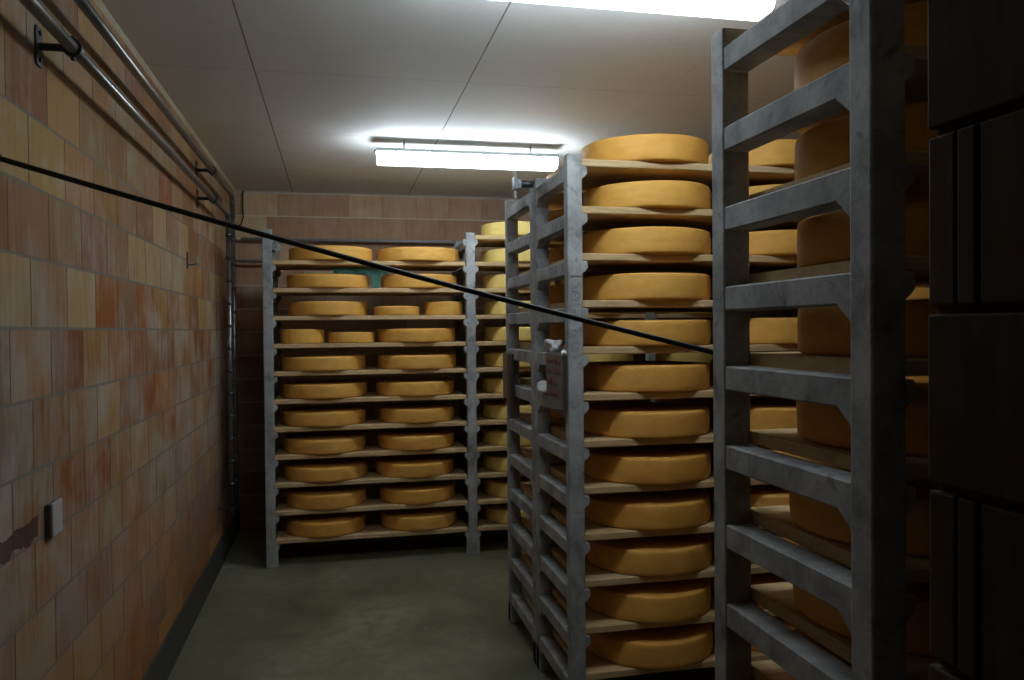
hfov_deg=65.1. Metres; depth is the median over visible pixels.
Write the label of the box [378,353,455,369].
cheese wheel
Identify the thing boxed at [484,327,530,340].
cheese wheel
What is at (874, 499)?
frame
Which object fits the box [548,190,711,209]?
shelf board
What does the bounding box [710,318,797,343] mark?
cheese wheel
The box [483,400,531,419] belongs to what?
cheese wheel
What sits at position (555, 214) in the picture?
cheese wheel
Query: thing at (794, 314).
frame
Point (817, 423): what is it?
cheese wheel
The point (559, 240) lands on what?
shelf board
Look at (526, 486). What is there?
shelf board
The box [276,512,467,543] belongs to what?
shelf board
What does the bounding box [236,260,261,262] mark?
pipe
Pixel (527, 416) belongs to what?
shelf board
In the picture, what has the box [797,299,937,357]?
cheese wheel
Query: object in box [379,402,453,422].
cheese wheel
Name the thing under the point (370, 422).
shelf board
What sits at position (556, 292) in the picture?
cheese wheel
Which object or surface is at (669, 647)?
cheese wheel
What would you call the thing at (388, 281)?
cheese wheel
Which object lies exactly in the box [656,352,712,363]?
cheese wheel
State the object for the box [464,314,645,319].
shelf board
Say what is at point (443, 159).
diffuser
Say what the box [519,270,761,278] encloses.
shelf board
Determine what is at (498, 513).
cheese wheel
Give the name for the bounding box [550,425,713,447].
shelf board
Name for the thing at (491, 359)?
cheese wheel
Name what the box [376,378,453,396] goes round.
cheese wheel
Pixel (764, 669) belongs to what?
shelf board
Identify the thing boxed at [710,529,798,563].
cheese wheel
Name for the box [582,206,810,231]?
shelf board
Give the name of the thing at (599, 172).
shelf board
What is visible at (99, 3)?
trim
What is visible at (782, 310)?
wall
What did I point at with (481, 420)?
shelf board
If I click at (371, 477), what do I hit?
shelf board
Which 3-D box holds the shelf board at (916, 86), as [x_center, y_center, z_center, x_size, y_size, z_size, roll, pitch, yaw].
[1.387,-0.584,2.025,1.430,0.034,0.586,-1,1,-12]
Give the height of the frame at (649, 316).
2.536 m
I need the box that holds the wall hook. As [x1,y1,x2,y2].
[186,252,197,268]
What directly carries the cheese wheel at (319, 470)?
on the shelf board at (371, 477)
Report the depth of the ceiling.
4.07 m
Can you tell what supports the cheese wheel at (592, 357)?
on the shelf board at (479, 368)
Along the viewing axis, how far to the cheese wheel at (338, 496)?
6.14 m
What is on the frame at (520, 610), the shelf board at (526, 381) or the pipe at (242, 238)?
the shelf board at (526, 381)
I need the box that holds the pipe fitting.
[512,170,532,197]
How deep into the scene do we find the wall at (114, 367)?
3.01 m
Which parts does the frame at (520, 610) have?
post, post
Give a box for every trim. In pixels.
[94,0,235,191]
[236,191,520,199]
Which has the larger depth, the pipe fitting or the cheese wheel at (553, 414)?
the cheese wheel at (553, 414)
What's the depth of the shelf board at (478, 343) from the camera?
6.36 m
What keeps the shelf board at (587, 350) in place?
on the frame at (570, 626)
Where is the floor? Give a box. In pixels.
[167,527,714,679]
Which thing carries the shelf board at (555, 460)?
on the frame at (520, 610)
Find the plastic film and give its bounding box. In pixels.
[333,267,386,287]
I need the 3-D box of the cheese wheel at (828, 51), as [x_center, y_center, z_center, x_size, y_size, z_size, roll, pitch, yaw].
[1.001,-0.659,1.939,0.599,0.124,0.605,0,1,13]
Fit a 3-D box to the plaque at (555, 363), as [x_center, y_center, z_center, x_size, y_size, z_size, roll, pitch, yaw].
[0.203,0.198,3.708,0.021,0.285,0.292,-1,1,-12]
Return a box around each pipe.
[18,0,235,512]
[73,0,239,510]
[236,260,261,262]
[241,237,453,243]
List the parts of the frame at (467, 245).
post, post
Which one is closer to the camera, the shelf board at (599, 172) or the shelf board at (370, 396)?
the shelf board at (599, 172)
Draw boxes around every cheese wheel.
[280,329,324,343]
[282,354,365,370]
[282,380,366,398]
[283,405,365,426]
[284,430,365,454]
[284,457,367,482]
[286,484,365,509]
[286,511,365,537]
[287,274,368,287]
[289,245,371,260]
[289,301,367,315]
[328,332,373,342]
[374,306,418,315]
[376,328,454,341]
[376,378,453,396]
[376,453,452,477]
[378,247,458,261]
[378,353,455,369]
[378,428,453,450]
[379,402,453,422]
[380,480,454,504]
[381,274,456,287]
[381,506,456,530]
[425,301,462,314]
[481,221,529,235]
[481,248,529,261]
[482,375,530,392]
[483,274,554,287]
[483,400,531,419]
[483,424,530,445]
[483,451,531,472]
[484,301,530,314]
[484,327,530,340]
[484,351,530,366]
[484,476,531,497]
[485,503,526,523]
[546,171,558,178]
[548,208,563,222]
[549,246,563,262]
[549,284,564,303]
[549,323,564,343]
[550,399,649,418]
[581,133,707,163]
[582,226,710,254]
[583,180,710,208]
[583,272,710,299]
[583,319,710,345]
[583,361,709,391]
[584,401,709,438]
[584,488,709,530]
[585,444,710,484]
[586,533,711,575]
[586,578,710,622]
[588,313,632,313]
[588,354,632,361]
[588,622,712,668]
[655,312,712,313]
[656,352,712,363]
[708,139,796,166]
[709,360,833,384]
[709,398,796,429]
[709,484,789,508]
[710,184,781,208]
[710,278,712,299]
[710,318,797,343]
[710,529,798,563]
[711,230,796,255]
[711,443,817,466]
[711,572,787,608]
[711,616,794,651]
[789,461,938,556]
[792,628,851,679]
[793,545,935,657]
[794,1,927,89]
[794,101,937,179]
[796,383,928,456]
[797,200,928,266]
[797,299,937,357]
[905,287,929,299]
[906,376,928,382]
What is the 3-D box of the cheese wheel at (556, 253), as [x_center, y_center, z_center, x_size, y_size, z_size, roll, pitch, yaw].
[0.498,-0.465,4.630,0.602,0.121,0.598,-1,1,-35]
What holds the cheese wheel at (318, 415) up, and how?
on the shelf board at (370, 422)
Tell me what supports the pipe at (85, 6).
attached to the wall at (114, 367)
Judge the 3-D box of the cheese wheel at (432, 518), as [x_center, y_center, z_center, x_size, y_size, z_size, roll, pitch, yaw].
[-0.756,1.429,6.522,0.609,0.110,0.603,0,1,5]
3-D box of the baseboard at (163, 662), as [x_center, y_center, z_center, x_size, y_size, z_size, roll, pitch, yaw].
[-1.701,1.632,3.792,0.012,0.210,7.040,-1,1,-12]
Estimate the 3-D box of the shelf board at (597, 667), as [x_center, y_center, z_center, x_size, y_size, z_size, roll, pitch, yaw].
[0.965,1.507,4.046,1.430,0.034,0.586,-1,1,-12]
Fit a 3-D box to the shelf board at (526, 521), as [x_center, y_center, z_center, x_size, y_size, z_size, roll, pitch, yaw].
[0.814,1.079,4.713,1.430,0.034,0.586,-1,1,-12]
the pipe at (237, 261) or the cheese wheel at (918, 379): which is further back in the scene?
the pipe at (237, 261)
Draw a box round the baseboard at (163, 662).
[142,507,240,679]
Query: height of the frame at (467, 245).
2.536 m
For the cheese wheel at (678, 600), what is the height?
0.123 m
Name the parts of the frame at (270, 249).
post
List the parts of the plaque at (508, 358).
panel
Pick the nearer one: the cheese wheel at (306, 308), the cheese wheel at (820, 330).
the cheese wheel at (820, 330)
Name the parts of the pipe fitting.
washer plate, threaded rod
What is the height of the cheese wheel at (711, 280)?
0.124 m
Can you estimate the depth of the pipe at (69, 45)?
3.28 m
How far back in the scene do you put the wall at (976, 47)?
0.89 m
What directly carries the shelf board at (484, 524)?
on the frame at (649, 316)
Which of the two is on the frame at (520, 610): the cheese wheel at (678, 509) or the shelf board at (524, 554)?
the shelf board at (524, 554)
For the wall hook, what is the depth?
4.84 m
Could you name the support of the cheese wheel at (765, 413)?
on the shelf board at (590, 440)
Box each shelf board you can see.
[272,260,464,270]
[273,288,464,295]
[273,315,465,320]
[273,341,465,348]
[274,366,465,375]
[274,390,465,404]
[275,414,466,432]
[275,439,466,459]
[275,463,466,488]
[276,487,467,515]
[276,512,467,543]
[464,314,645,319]
[464,340,530,345]
[465,288,530,295]
[465,365,530,371]
[465,389,503,398]
[465,413,531,425]
[465,438,531,451]
[466,462,524,477]
[466,486,507,504]
[466,510,525,530]
[475,235,563,247]
[475,262,529,271]
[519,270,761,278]
[519,308,774,312]
[519,343,564,349]
[520,378,530,385]
[520,412,565,425]
[520,447,584,465]
[521,482,708,505]
[521,516,709,546]
[521,551,554,585]
[521,586,566,613]
[529,230,712,243]
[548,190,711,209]
[549,253,797,271]
[549,300,797,309]
[549,343,797,354]
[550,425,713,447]
[550,464,767,494]
[551,506,764,540]
[551,546,769,587]
[551,577,775,633]
[552,627,770,679]
[582,159,794,192]
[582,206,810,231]
[584,384,761,400]
[632,314,712,318]
[749,150,928,209]
[749,255,929,287]
[750,352,928,376]
[750,428,928,479]
[751,505,929,584]
[751,582,938,679]
[751,660,791,679]
[776,0,927,55]
[793,44,927,132]
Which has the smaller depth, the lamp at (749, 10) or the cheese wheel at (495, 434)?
the lamp at (749, 10)
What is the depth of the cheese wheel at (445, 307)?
6.32 m
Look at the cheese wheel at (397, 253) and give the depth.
6.21 m
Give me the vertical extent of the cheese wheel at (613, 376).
0.124 m
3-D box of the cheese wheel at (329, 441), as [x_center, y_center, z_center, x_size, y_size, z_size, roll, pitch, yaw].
[-1.478,0.807,6.356,0.625,0.112,0.631,-1,1,-45]
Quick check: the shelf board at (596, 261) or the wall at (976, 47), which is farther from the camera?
the shelf board at (596, 261)
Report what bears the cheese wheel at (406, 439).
on the shelf board at (371, 448)
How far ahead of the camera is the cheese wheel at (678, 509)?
3.70 m
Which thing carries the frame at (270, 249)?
on the floor
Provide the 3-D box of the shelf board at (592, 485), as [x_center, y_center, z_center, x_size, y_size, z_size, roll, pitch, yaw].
[0.958,0.667,4.032,1.430,0.035,0.586,-1,1,-12]
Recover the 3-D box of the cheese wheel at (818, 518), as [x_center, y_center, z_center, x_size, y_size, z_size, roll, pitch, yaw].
[0.993,0.392,1.949,0.602,0.123,0.602,-1,1,-13]
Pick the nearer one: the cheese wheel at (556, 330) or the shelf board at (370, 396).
the cheese wheel at (556, 330)
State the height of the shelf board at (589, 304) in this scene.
0.034 m
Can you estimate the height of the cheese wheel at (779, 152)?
0.123 m
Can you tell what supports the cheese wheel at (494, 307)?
on the shelf board at (590, 316)
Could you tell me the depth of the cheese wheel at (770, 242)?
3.77 m
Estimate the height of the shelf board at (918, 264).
0.034 m
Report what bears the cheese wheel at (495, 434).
on the shelf board at (482, 446)
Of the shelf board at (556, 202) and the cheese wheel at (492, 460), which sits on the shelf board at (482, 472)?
the cheese wheel at (492, 460)
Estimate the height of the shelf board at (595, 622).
0.034 m
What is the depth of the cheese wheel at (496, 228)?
6.40 m
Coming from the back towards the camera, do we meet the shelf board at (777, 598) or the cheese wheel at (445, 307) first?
the cheese wheel at (445, 307)
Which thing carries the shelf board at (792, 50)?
on the frame at (874, 499)
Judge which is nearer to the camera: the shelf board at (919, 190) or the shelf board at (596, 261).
the shelf board at (919, 190)
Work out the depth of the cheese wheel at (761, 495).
3.83 m
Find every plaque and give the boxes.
[503,352,513,406]
[546,352,566,416]
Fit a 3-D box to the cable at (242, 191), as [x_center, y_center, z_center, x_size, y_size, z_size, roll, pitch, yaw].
[-2.425,-1.167,7.129,0.029,0.343,0.134,0,1,24]
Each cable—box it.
[0,154,712,354]
[239,191,243,224]
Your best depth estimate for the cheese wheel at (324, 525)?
6.14 m
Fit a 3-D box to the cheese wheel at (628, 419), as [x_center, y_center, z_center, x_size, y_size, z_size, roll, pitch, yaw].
[0.655,0.383,3.924,0.612,0.122,0.609,-1,1,-45]
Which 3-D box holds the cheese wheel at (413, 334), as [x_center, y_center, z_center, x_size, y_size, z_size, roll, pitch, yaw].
[-0.775,-0.041,6.499,0.639,0.111,0.633,-1,1,-34]
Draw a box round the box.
[44,498,62,538]
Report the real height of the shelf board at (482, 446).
0.034 m
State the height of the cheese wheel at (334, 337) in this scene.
0.084 m
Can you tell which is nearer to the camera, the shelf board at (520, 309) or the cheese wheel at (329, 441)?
the shelf board at (520, 309)
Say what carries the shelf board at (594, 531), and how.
on the frame at (570, 626)
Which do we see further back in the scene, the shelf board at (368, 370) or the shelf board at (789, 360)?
the shelf board at (368, 370)
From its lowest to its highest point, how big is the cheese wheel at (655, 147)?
0.124 m
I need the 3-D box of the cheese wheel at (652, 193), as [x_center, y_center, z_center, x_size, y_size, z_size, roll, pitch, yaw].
[0.652,-0.667,3.912,0.607,0.122,0.613,-1,1,-33]
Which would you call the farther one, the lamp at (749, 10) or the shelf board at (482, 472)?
the shelf board at (482, 472)
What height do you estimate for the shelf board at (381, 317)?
0.034 m
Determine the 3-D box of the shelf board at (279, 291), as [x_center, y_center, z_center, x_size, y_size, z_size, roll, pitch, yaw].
[-1.140,-0.384,6.434,1.456,0.034,0.586,-1,1,-12]
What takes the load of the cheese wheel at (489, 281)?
on the shelf board at (497, 291)
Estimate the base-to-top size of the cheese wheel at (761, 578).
0.121 m
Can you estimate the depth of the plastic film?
6.32 m
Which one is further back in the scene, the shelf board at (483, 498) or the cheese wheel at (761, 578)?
the shelf board at (483, 498)
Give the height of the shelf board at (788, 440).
0.034 m
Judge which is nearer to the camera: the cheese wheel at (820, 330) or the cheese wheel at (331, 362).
the cheese wheel at (820, 330)
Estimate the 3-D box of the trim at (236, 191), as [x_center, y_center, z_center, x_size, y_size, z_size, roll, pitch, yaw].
[-0.032,-1.361,7.721,5.025,0.014,0.014,-1,1,-12]
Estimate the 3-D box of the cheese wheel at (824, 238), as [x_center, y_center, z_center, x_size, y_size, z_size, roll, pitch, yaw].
[1.007,-0.239,1.946,0.605,0.124,0.599,-1,1,-20]
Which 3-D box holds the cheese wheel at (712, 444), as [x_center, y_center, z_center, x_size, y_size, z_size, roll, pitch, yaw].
[1.316,0.582,4.070,0.597,0.128,0.599,-1,1,-22]
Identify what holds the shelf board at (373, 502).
on the frame at (270, 249)
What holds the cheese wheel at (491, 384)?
on the shelf board at (480, 394)
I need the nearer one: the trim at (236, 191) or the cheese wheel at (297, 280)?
the cheese wheel at (297, 280)
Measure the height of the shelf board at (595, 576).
0.034 m
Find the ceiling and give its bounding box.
[101,0,802,197]
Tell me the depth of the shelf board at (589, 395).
3.66 m
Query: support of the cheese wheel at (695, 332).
on the shelf board at (587, 350)
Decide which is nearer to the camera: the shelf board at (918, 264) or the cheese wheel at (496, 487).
the shelf board at (918, 264)
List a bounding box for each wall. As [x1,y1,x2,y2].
[0,0,234,679]
[235,192,712,527]
[753,310,845,397]
[928,0,1023,679]
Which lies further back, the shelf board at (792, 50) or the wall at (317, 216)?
the wall at (317, 216)
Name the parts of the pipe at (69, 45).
wall plate, wall plate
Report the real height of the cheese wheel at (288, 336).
0.111 m
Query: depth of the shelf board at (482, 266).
6.41 m
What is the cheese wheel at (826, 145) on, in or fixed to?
on the shelf board at (919, 190)
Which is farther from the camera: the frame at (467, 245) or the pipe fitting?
the frame at (467, 245)
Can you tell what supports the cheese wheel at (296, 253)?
on the shelf board at (280, 264)
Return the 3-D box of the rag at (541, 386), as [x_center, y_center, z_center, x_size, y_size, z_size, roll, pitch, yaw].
[0.165,0.233,3.990,0.082,0.061,0.178,-1,1,-12]
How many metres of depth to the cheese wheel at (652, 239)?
3.64 m
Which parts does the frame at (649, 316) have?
post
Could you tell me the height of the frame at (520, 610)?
2.548 m
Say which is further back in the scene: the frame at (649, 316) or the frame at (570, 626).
the frame at (649, 316)
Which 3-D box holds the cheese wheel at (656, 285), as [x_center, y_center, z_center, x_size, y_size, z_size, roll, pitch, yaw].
[0.653,-0.250,3.919,0.621,0.127,0.615,-1,1,-3]
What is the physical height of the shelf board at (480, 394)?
0.034 m
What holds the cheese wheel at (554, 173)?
on the shelf board at (556, 202)
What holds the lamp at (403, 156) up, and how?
hanging from the ceiling
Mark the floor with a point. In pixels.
(414, 607)
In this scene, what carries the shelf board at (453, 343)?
on the frame at (270, 249)
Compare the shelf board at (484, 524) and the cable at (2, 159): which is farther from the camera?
the shelf board at (484, 524)
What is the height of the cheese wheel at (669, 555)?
0.122 m
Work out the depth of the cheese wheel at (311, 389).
6.09 m
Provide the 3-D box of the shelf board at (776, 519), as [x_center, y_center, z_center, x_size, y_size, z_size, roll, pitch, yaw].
[1.396,0.466,2.042,1.430,0.034,0.586,-1,1,-12]
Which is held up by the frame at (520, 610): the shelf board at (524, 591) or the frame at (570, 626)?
the shelf board at (524, 591)
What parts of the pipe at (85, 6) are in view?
wall plate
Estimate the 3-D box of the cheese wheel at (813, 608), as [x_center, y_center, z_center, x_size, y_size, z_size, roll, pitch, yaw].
[0.998,0.601,1.954,0.602,0.123,0.602,-1,1,-4]
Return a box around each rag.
[537,380,546,392]
[544,339,562,351]
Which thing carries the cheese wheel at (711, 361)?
on the shelf board at (589, 395)
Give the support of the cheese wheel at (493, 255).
on the shelf board at (482, 266)
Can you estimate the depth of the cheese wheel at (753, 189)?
3.79 m
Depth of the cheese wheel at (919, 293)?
3.96 m
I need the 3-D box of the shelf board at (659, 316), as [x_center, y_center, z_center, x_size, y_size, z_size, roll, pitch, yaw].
[1.824,-0.210,7.088,1.430,0.034,0.586,-1,1,-12]
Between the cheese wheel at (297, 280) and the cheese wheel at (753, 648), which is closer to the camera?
the cheese wheel at (753, 648)
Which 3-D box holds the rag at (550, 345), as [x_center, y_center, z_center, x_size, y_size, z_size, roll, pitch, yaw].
[0.201,0.026,3.813,0.086,0.063,0.158,-1,1,-12]
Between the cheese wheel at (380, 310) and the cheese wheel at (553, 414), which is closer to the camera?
the cheese wheel at (553, 414)
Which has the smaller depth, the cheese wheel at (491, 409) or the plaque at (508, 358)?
the plaque at (508, 358)
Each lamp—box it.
[374,140,558,170]
[498,0,774,20]
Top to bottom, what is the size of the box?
0.106 m
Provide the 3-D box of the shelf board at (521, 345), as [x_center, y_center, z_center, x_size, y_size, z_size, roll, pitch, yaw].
[0.805,0.030,4.695,1.430,0.034,0.586,-1,1,-12]
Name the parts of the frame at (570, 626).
post, post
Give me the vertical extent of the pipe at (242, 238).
0.092 m
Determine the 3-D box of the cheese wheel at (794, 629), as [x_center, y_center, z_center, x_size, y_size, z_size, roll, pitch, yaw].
[0.996,0.811,1.956,0.602,0.123,0.602,-1,1,-22]
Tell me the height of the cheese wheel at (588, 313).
0.114 m
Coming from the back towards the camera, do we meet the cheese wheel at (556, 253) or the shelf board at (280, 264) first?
the shelf board at (280, 264)
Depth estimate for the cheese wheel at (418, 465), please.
6.29 m
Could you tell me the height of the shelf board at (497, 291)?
0.035 m
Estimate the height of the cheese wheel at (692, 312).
0.114 m
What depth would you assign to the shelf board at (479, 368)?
6.37 m
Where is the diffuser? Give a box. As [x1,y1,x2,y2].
[377,151,557,170]
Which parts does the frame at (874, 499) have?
post, post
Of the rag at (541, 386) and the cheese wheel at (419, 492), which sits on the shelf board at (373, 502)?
the cheese wheel at (419, 492)
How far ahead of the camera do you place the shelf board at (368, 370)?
6.17 m
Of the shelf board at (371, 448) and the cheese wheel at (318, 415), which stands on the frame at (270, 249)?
the shelf board at (371, 448)
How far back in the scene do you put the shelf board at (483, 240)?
6.49 m
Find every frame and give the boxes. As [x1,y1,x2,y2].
[262,229,283,567]
[452,232,480,553]
[505,180,536,665]
[533,153,590,679]
[620,313,657,401]
[711,0,916,679]
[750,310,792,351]
[791,310,798,351]
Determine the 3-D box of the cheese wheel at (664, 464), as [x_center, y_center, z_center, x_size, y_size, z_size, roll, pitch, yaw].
[0.662,0.592,3.928,0.611,0.123,0.607,-1,1,-18]

